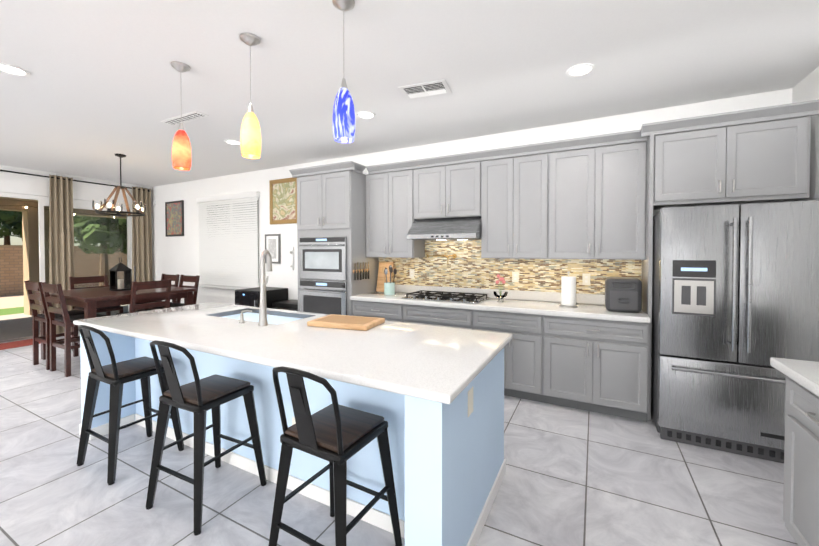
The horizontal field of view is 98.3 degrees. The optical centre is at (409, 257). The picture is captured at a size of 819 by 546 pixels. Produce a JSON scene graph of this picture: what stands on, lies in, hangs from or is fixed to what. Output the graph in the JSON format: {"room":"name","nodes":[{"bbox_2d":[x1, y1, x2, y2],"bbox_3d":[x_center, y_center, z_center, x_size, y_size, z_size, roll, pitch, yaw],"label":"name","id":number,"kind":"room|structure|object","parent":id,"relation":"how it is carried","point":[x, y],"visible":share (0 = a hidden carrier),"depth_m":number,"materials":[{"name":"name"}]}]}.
{"room":"kitchen","nodes":[
{"label":"kitchen","id":0,"kind":"room"},
{"bbox_2d":[0,165,152,267],"bbox_3d":[-7.981,-0.003,2.822,0.150,2.820,10.650,0,1,28],"label":"wall","id":1,"kind":"structure","parent":0,"point":[15,183],"depth_m":6.07,"materials":[{"name":"paint"}]},
{"bbox_2d":[0,192,131,342],"bbox_3d":[-6.603,0.166,5.462,0.070,2.397,4.094,0,1,28],"label":"window","id":2,"kind":"structure","parent":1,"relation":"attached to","point":[43,201],"depth_m":6.45,"materials":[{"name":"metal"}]},
{"bbox_2d":[0,170,149,191],"bbox_3d":[-6.496,-1.354,5.353,0.113,0.050,4.600,0,1,28],"label":"curtain rod","id":3,"kind":"object","parent":1,"relation":"attached to","point":[148,190],"visible":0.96,"depth_m":6.19,"materials":[{"name":"black metal"}]},
{"bbox_2d":[49,174,74,333],"bbox_3d":[-6.048,-0.042,6.160,0.096,2.730,0.356,0,1,28],"label":"curtain","id":4,"kind":"object","parent":3,"relation":"hanging from","point":[61,251],"visible":0.69,"depth_m":6.15,"materials":[{"name":"fabric"}]},
{"bbox_2d":[132,186,152,310],"bbox_3d":[-5.478,-0.060,7.250,0.096,2.730,0.403,0,1,28],"label":"curtain","id":5,"kind":"object","parent":3,"relation":"hanging from","point":[142,244],"visible":0.6,"depth_m":7.24,"materials":[{"name":"fabric"}]},
{"bbox_2d":[0,331,797,545],"bbox_3d":[-3.555,1.494,0.617,10.060,0.100,10.800,0,1,28],"label":"floor","id":6,"kind":"structure","parent":0,"point":[574,477],"depth_m":2.16,"materials":[{"name":"tile"}]},
{"bbox_2d":[0,339,40,349],"bbox_3d":[-6.328,1.363,5.197,0.500,0.012,1.450,0,1,28],"label":"door mat","id":7,"kind":"object","parent":6,"relation":"on","point":[15,344],"depth_m":5.50,"materials":[{"name":"red fabric"}]},
{"bbox_2d":[24,280,83,369],"bbox_3d":[-4.556,0.835,4.607,0.454,1.088,0.507,0,1,28],"label":"dining chair","id":8,"kind":"object","parent":6,"relation":"on","point":[34,307],"visible":0.58,"depth_m":4.49,"materials":[{"name":"brown wood"}]},
{"bbox_2d":[41,282,107,376],"bbox_3d":[-4.086,0.839,4.361,0.454,1.088,0.507,0,1,28],"label":"dining chair","id":9,"kind":"object","parent":6,"relation":"on","point":[66,320],"visible":0.6,"depth_m":4.16,"materials":[{"name":"brown wood"}]},
{"bbox_2d":[69,275,122,350],"bbox_3d":[-4.664,0.824,5.282,0.507,1.088,0.454,0,1,28],"label":"dining chair","id":10,"kind":"object","parent":6,"relation":"on","point":[89,279],"visible":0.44,"depth_m":5.30,"materials":[{"name":"brown wood"}]},
{"bbox_2d":[35,286,196,359],"bbox_3d":[-4.084,0.916,5.003,1.450,0.912,1.300,0,1,28],"label":"dining table","id":11,"kind":"object","parent":6,"relation":"on","point":[89,300],"visible":0.35,"depth_m":4.58,"materials":[{"name":"brown wood"}]},
{"bbox_2d":[109,258,137,290],"bbox_3d":[-4.058,0.230,4.978,0.600,0.459,0.191,0,1,28],"label":"centerpiece","id":12,"kind":"object","parent":11,"relation":"on","point":[125,283],"visible":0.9,"depth_m":4.95,"materials":[{"name":"black metal"}]},
{"bbox_2d":[77,325,183,484],"bbox_3d":[-1.965,0.923,2.484,0.466,0.981,0.497,0,1,28],"label":"stool","id":13,"kind":"object","parent":6,"relation":"on","point":[116,376],"visible":0.9,"depth_m":2.40,"materials":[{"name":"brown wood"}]},
{"bbox_2d":[116,279,171,314],"bbox_3d":[-3.523,0.833,4.686,0.507,1.088,0.454,0,1,28],"label":"dining chair","id":14,"kind":"object","parent":6,"relation":"on","point":[144,285],"visible":0.35,"depth_m":4.56,"materials":[{"name":"brown wood"}]},
{"bbox_2d":[129,274,179,309],"bbox_3d":[-4.029,0.818,5.615,0.454,1.088,0.507,0,1,28],"label":"dining chair","id":15,"kind":"object","parent":6,"relation":"on","point":[175,278],"visible":0.06,"depth_m":5.71,"materials":[{"name":"brown wood"}]},
{"bbox_2d":[148,275,199,309],"bbox_3d":[-3.559,0.822,5.369,0.454,1.088,0.507,0,1,28],"label":"dining chair","id":16,"kind":"object","parent":6,"relation":"on","point":[186,278],"visible":0.25,"depth_m":5.49,"materials":[{"name":"brown wood"}]},
{"bbox_2d":[146,340,266,535],"bbox_3d":[-1.200,0.929,2.090,0.466,0.981,0.497,0,1,26],"label":"stool","id":17,"kind":"object","parent":6,"relation":"on","point":[198,398],"visible":0.98,"depth_m":2.00,"materials":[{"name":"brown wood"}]},
{"bbox_2d":[235,287,287,308],"bbox_3d":[-2.319,0.928,5.541,0.540,0.870,0.604,0,1,28],"label":"beverage cooler","id":18,"kind":"object","parent":6,"relation":"on","point":[248,297],"visible":0.27,"depth_m":5.36,"materials":[{"name":"black metal"}]},
{"bbox_2d":[272,299,297,310],"bbox_3d":[-1.738,1.016,5.338,0.530,0.700,0.385,0,1,28],"label":"trash can","id":19,"kind":"object","parent":6,"relation":"on","point":[291,304],"visible":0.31,"depth_m":5.20,"materials":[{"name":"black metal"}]},
{"bbox_2d":[79,330,505,545],"bbox_3d":[-0.993,0.973,2.570,3.109,0.876,1.094,0,1,28],"label":"kitchen island","id":20,"kind":"object","parent":6,"relation":"on","point":[449,463],"depth_m":1.94,"materials":[{"name":"blue paint"}]},
{"bbox_2d":[73,302,512,405],"bbox_3d":[-0.984,0.516,2.563,3.160,0.038,1.140,0,1,28],"label":"island countertop","id":21,"kind":"structure","parent":20,"relation":"on","point":[426,363],"depth_m":2.06,"materials":[{"name":"white stone"}]},
{"bbox_2d":[237,310,252,321],"bbox_3d":[-1.250,0.447,2.697,0.067,0.096,0.086,0,1,28],"label":"faucet","id":22,"kind":"object","parent":21,"relation":"on","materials":[{"name":"silver metal"}]},
{"bbox_2d":[221,310,296,321],"bbox_3d":[-1.262,0.630,3.004,0.884,0.228,0.444,0,1,28],"label":"sink","id":23,"kind":"object","parent":21,"relation":"in","point":[252,317],"depth_m":3.11,"materials":[{"name":"silver metal"}]},
{"bbox_2d":[257,250,271,325],"bbox_3d":[-1.043,0.219,2.619,0.142,0.554,0.151,0,1,28],"label":"faucet","id":24,"kind":"object","parent":21,"relation":"on","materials":[{"name":"silver metal"}]},
{"bbox_2d":[307,314,384,330],"bbox_3d":[-0.464,0.478,2.629,0.480,0.036,0.320,0,1,20],"label":"cutting board","id":25,"kind":"object","parent":21,"relation":"on","point":[362,323],"visible":0.98,"depth_m":2.55,"materials":[{"name":"brown wood"}]},
{"bbox_2d":[269,366,401,545],"bbox_3d":[-0.350,0.936,1.646,0.466,0.981,0.497,1,1,30],"label":"stool","id":26,"kind":"object","parent":6,"relation":"on","point":[336,435],"visible":1,"depth_m":1.56,"materials":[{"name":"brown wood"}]},
{"bbox_2d":[293,161,380,315],"bbox_3d":[-0.970,0.109,4.795,0.890,2.532,0.655,0,1,28],"label":"tall cabinet","id":27,"kind":"object","parent":6,"relation":"on","point":[330,197],"depth_m":4.48,"materials":[{"name":"grey paint"}]},
{"bbox_2d":[353,262,368,279],"bbox_3d":[-0.607,0.171,4.493,0.030,0.222,0.340,0,1,28],"label":"rack","id":28,"kind":"object","parent":27,"relation":"attached to","point":[360,271],"visible":0.98,"depth_m":4.46,"materials":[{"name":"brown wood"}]},
{"bbox_2d":[353,299,400,321],"bbox_3d":[-0.253,0.949,4.455,0.710,0.862,0.618,0,1,28],"label":"base cabinet","id":29,"kind":"object","parent":6,"relation":"on","point":[389,311],"depth_m":4.16,"materials":[{"name":"grey paint"}]},
{"bbox_2d":[401,303,472,329],"bbox_3d":[0.425,0.955,4.100,0.820,0.862,0.618,0,1,28],"label":"base cabinet","id":30,"kind":"object","parent":6,"relation":"on","point":[435,316],"depth_m":3.81,"materials":[{"name":"grey paint"}]},
{"bbox_2d":[473,311,544,402],"bbox_3d":[1.090,0.961,3.753,0.680,0.862,0.618,0,1,28],"label":"base cabinet","id":31,"kind":"object","parent":6,"relation":"on","point":[524,354],"depth_m":3.42,"materials":[{"name":"grey paint"}]},
{"bbox_2d":[349,291,648,322],"bbox_3d":[0.776,0.501,3.894,3.041,0.052,0.646,0,1,28],"label":"countertop","id":32,"kind":"structure","parent":31,"relation":"on","point":[514,306],"depth_m":3.55,"materials":[{"name":"white stone"}]},
{"bbox_2d":[376,262,393,291],"bbox_3d":[-0.330,0.262,4.738,0.220,0.394,0.104,0,1,28],"label":"cutting board","id":33,"kind":"object","parent":32,"relation":"on","point":[380,283],"visible":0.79,"depth_m":4.74,"materials":[{"name":"brown wood"}]},
{"bbox_2d":[382,265,396,294],"bbox_3d":[-0.252,0.281,4.453,0.198,0.369,0.162,0,1,28],"label":"utensil crock","id":34,"kind":"object","parent":32,"relation":"on","point":[389,288],"visible":1,"depth_m":4.41,"materials":[{"name":"ceramic"}]},
{"bbox_2d":[401,290,489,303],"bbox_3d":[0.419,0.447,4.080,0.900,0.050,0.510,0,1,28],"label":"cooktop","id":35,"kind":"object","parent":32,"relation":"in","point":[461,297],"visible":1,"depth_m":3.98,"materials":[{"name":"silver metal"}]},
{"bbox_2d":[493,274,507,301],"bbox_3d":[0.980,0.329,3.813,0.156,0.295,0.154,0,1,28],"label":"flower bowl","id":36,"kind":"object","parent":32,"relation":"on","point":[500,296],"visible":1,"depth_m":3.80,"materials":[{"name":"black metal"}]},
{"bbox_2d":[559,271,577,307],"bbox_3d":[1.565,0.308,3.484,0.170,0.348,0.170,0,1,28],"label":"paper towel holder","id":37,"kind":"object","parent":32,"relation":"on","point":[568,291],"visible":1,"depth_m":3.43,"materials":[{"name":"white paper"}]},
{"bbox_2d":[605,276,641,312],"bbox_3d":[1.953,0.336,3.245,0.280,0.300,0.365,0,1,28],"label":"air fryer","id":38,"kind":"object","parent":32,"relation":"on","point":[623,294],"visible":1,"depth_m":3.12,"materials":[{"name":"grey plastic"}]},
{"bbox_2d":[545,315,651,421],"bbox_3d":[1.761,0.967,3.402,0.835,0.862,0.618,0,1,28],"label":"base cabinet","id":39,"kind":"object","parent":6,"relation":"on","point":[601,366],"depth_m":3.11,"materials":[{"name":"grey paint"}]},
{"bbox_2d":[651,200,818,462],"bbox_3d":[2.496,0.510,2.832,0.914,1.795,0.878,0,1,28],"label":"fridge","id":40,"kind":"object","parent":6,"relation":"on","point":[735,298],"visible":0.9,"depth_m":2.52,"materials":[{"name":"silver metal"}]},
{"bbox_2d":[770,357,818,545],"bbox_3d":[1.395,0.942,0.254,0.652,1.015,3.220,0,1,28],"label":"base cabinet","id":41,"kind":"object","parent":6,"relation":"on","point":[801,488],"depth_m":1.60,"materials":[{"name":"grey paint"}]},
{"bbox_2d":[770,357,818,396],"bbox_3d":[1.397,0.511,0.246,0.647,0.153,3.220,0,1,28],"label":"countertop","id":42,"kind":"structure","parent":41,"relation":"on","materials":[{"name":"stone"}]},
{"bbox_2d":[0,0,818,186],"bbox_3d":[-3.555,-1.426,0.569,10.060,0.100,10.800,0,1,28],"label":"ceiling","id":43,"kind":"structure","parent":0,"point":[98,89],"depth_m":2.66,"materials":[{"name":"paint"}]},
{"bbox_2d":[0,63,29,76],"bbox_3d":[-2.986,-1.405,2.653,0.200,0.009,0.200,0,1,28],"label":"recessed light","id":44,"kind":"object","parent":43,"relation":"in","point":[11,69],"visible":0.96,"depth_m":2.67,"materials":[{"name":"white plastic"}]},
{"bbox_2d":[92,154,145,215],"bbox_3d":[-4.069,-1.027,5.019,0.598,0.842,0.584,0,1,28],"label":"chandelier","id":45,"kind":"object","parent":43,"relation":"hanging from","point":[139,211],"visible":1,"depth_m":4.96,"materials":[{"name":"brown wood"}]},
{"bbox_2d":[171,61,191,169],"bbox_3d":[-1.680,-1.032,2.608,0.124,0.753,0.124,0,1,28],"label":"pendant light","id":46,"kind":"object","parent":43,"relation":"hanging from","point":[181,153],"visible":1,"depth_m":2.57,"materials":[{"name":"orange glass"}]},
{"bbox_2d":[161,111,208,125],"bbox_3d":[-2.306,-1.418,3.629,0.600,0.014,0.140,0,1,28],"label":"ceiling vent","id":47,"kind":"object","parent":43,"relation":"in","point":[187,117],"visible":1,"depth_m":3.61,"materials":[{"name":"white metal"}]},
{"bbox_2d":[224,140,239,144],"bbox_3d":[-2.197,-1.433,4.419,0.200,0.009,0.200,0,1,28],"label":"recessed light","id":48,"kind":"object","parent":43,"relation":"in","point":[233,142],"visible":0.88,"depth_m":4.42,"materials":[{"name":"white plastic"}]},
{"bbox_2d":[240,32,260,158],"bbox_3d":[-1.020,-1.026,2.275,0.124,0.753,0.124,0,1,28],"label":"pendant light","id":49,"kind":"object","parent":43,"relation":"hanging from","point":[250,138],"visible":1,"depth_m":2.24,"materials":[{"name":"yellow glass"}]},
{"bbox_2d":[332,0,354,142],"bbox_3d":[-0.359,-1.021,1.941,0.124,0.753,0.124,0,1,28],"label":"pendant light","id":50,"kind":"object","parent":43,"relation":"hanging from","point":[343,117],"visible":1,"depth_m":1.90,"materials":[{"name":"blue glass"}]},
{"bbox_2d":[356,111,375,118],"bbox_3d":[-0.433,-1.419,3.541,0.200,0.009,0.200,0,1,28],"label":"recessed light","id":51,"kind":"object","parent":43,"relation":"in","point":[366,115],"visible":0.98,"depth_m":3.53,"materials":[{"name":"white plastic"}]},
{"bbox_2d":[398,79,451,99],"bbox_3d":[0.134,-1.406,2.986,0.400,0.017,0.250,0,1,20],"label":"ceiling vent","id":52,"kind":"object","parent":43,"relation":"in","point":[428,89],"visible":1,"depth_m":2.97,"materials":[{"name":"white metal"}]},
{"bbox_2d":[566,63,594,76],"bbox_3d":[1.286,-1.405,2.665,0.200,0.009,0.200,0,1,28],"label":"recessed light","id":53,"kind":"object","parent":43,"relation":"in","point":[581,70],"visible":1,"depth_m":2.66,"materials":[{"name":"white plastic"}]},
{"bbox_2d":[152,88,791,304],"bbox_3d":[-1.088,-0.043,5.311,10.060,2.820,0.150,0,1,28],"label":"wall","id":54,"kind":"structure","parent":0,"point":[174,255],"depth_m":5.68,"materials":[{"name":"paint"}]},
{"bbox_2d":[165,200,183,236],"bbox_3d":[-4.702,-0.772,7.086,0.600,0.700,0.028,0,1,28],"label":"painting","id":55,"kind":"object","parent":54,"relation":"attached to","point":[174,218],"visible":1,"depth_m":7.08},
{"bbox_2d":[196,191,259,288],"bbox_3d":[-3.235,-0.278,6.359,1.640,1.665,0.176,0,1,28],"label":"window blinds","id":56,"kind":"object","parent":54,"relation":"attached to","point":[228,247],"visible":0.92,"depth_m":6.27,"materials":[{"name":"white plastic"}]},
{"bbox_2d":[265,234,280,263],"bbox_3d":[-2.247,-0.141,5.813,0.340,0.480,0.028,0,1,28],"label":"picture","id":57,"kind":"object","parent":54,"relation":"attached to","point":[273,244],"visible":0.81,"depth_m":5.79},
{"bbox_2d":[269,177,296,224],"bbox_3d":[-2.008,-0.899,5.676,0.640,0.720,0.028,0,1,28],"label":"painting","id":58,"kind":"object","parent":54,"relation":"attached to","point":[283,201],"visible":0.77,"depth_m":5.67,"materials":[{"name":"multicoloured paper"}]},
{"bbox_2d":[290,246,293,269],"bbox_3d":[-1.862,0.012,5.603,0.060,0.380,0.048,0,1,28],"label":"wall decor","id":59,"kind":"object","parent":54,"relation":"attached to","point":[292,256],"visible":1,"depth_m":5.59,"materials":[{"name":"silver metal"}]},
{"bbox_2d":[365,163,424,258],"bbox_3d":[-0.190,-0.577,4.560,0.700,1.153,0.328,0,1,28],"label":"upper cabinet","id":60,"kind":"object","parent":54,"relation":"attached to","point":[384,183],"depth_m":4.43,"materials":[{"name":"grey paint"}]},
{"bbox_2d":[426,253,456,263],"bbox_3d":[0.387,0.006,4.361,0.359,0.132,0.148,0,1,28],"label":"pot filler","id":61,"kind":"object","parent":54,"relation":"attached to","point":[447,256],"visible":0.98,"depth_m":4.31,"materials":[{"name":"gold metal"}]},
{"bbox_2d":[405,151,480,242],"bbox_3d":[0.449,-0.681,4.129,0.830,0.932,0.498,0,1,28],"label":"upper cabinet","id":62,"kind":"object","parent":54,"relation":"attached to","point":[443,193],"depth_m":4.04,"materials":[{"name":"grey paint"}]},
{"bbox_2d":[407,216,480,239],"bbox_3d":[0.449,-0.332,4.134,0.826,0.251,0.500,0,1,28],"label":"range hood","id":63,"kind":"object","parent":62,"relation":"attached to","point":[422,227],"depth_m":3.98,"materials":[{"name":"silver metal"}]},
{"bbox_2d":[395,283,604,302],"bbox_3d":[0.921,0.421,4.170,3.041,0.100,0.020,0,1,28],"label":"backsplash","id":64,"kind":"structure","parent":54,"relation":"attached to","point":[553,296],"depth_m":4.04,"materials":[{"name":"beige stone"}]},
{"bbox_2d":[481,143,548,258],"bbox_3d":[1.162,-0.566,3.854,0.690,1.153,0.328,0,1,28],"label":"upper cabinet","id":65,"kind":"object","parent":54,"relation":"attached to","point":[531,224],"depth_m":3.69,"materials":[{"name":"grey paint"}]},
{"bbox_2d":[549,127,648,262],"bbox_3d":[1.833,-0.560,3.503,0.825,1.153,0.328,0,1,28],"label":"upper cabinet","id":66,"kind":"object","parent":54,"relation":"attached to","point":[599,184],"depth_m":3.34,"materials":[{"name":"grey paint"}]},
{"bbox_2d":[649,100,816,210],"bbox_3d":[2.612,-0.787,3.007,0.955,0.682,0.478,0,1,28],"label":"upper cabinet","id":67,"kind":"object","parent":54,"relation":"attached to","point":[756,155],"depth_m":2.78,"materials":[{"name":"grey paint"}]},
{"bbox_2d":[792,67,818,200],"bbox_3d":[0.801,0.072,-1.769,0.150,2.820,10.650,0,1,28],"label":"wall","id":68,"kind":"structure","parent":0,"point":[806,89],"depth_m":2.68,"materials":[{"name":"paint"}]},
{"label":"outside","id":69,"kind":"structure","parent":0,"visible":0},
{"bbox_2d":[0,294,127,340],"bbox_3d":[-11.030,1.548,10.452,112.000,0.470,140.000,0,1,28],"label":"ground","id":70,"kind":"structure","parent":69,"point":[15,321],"depth_m":7.86,"materials":[{"name":"concrete"}]},
{"bbox_2d":[0,245,126,295],"bbox_3d":[-11.239,0.561,9.303,7.920,1.880,30.200,0,1,28],"label":"fence","id":71,"kind":"object","parent":70,"relation":"on","point":[11,269],"depth_m":12.54,"materials":[{"name":"brick"}]},
{"bbox_2d":[0,197,126,314],"bbox_3d":[-7.848,-0.072,7.069,3.550,2.880,15.000,0,1,28],"label":"patio cover","id":72,"kind":"object","parent":70,"relation":"on","point":[30,228],"visible":0.12,"depth_m":8.30,"materials":[{"name":"paint"}]},
{"bbox_2d":[0,210,126,286],"bbox_3d":[-16.444,-2.729,13.145,15.739,8.335,23.962,0,1,28],"label":"trees","id":73,"kind":"object","parent":70,"relation":"on","point":[10,221],"depth_m":11.86,"materials":[{"name":"green plant"}]}
]}

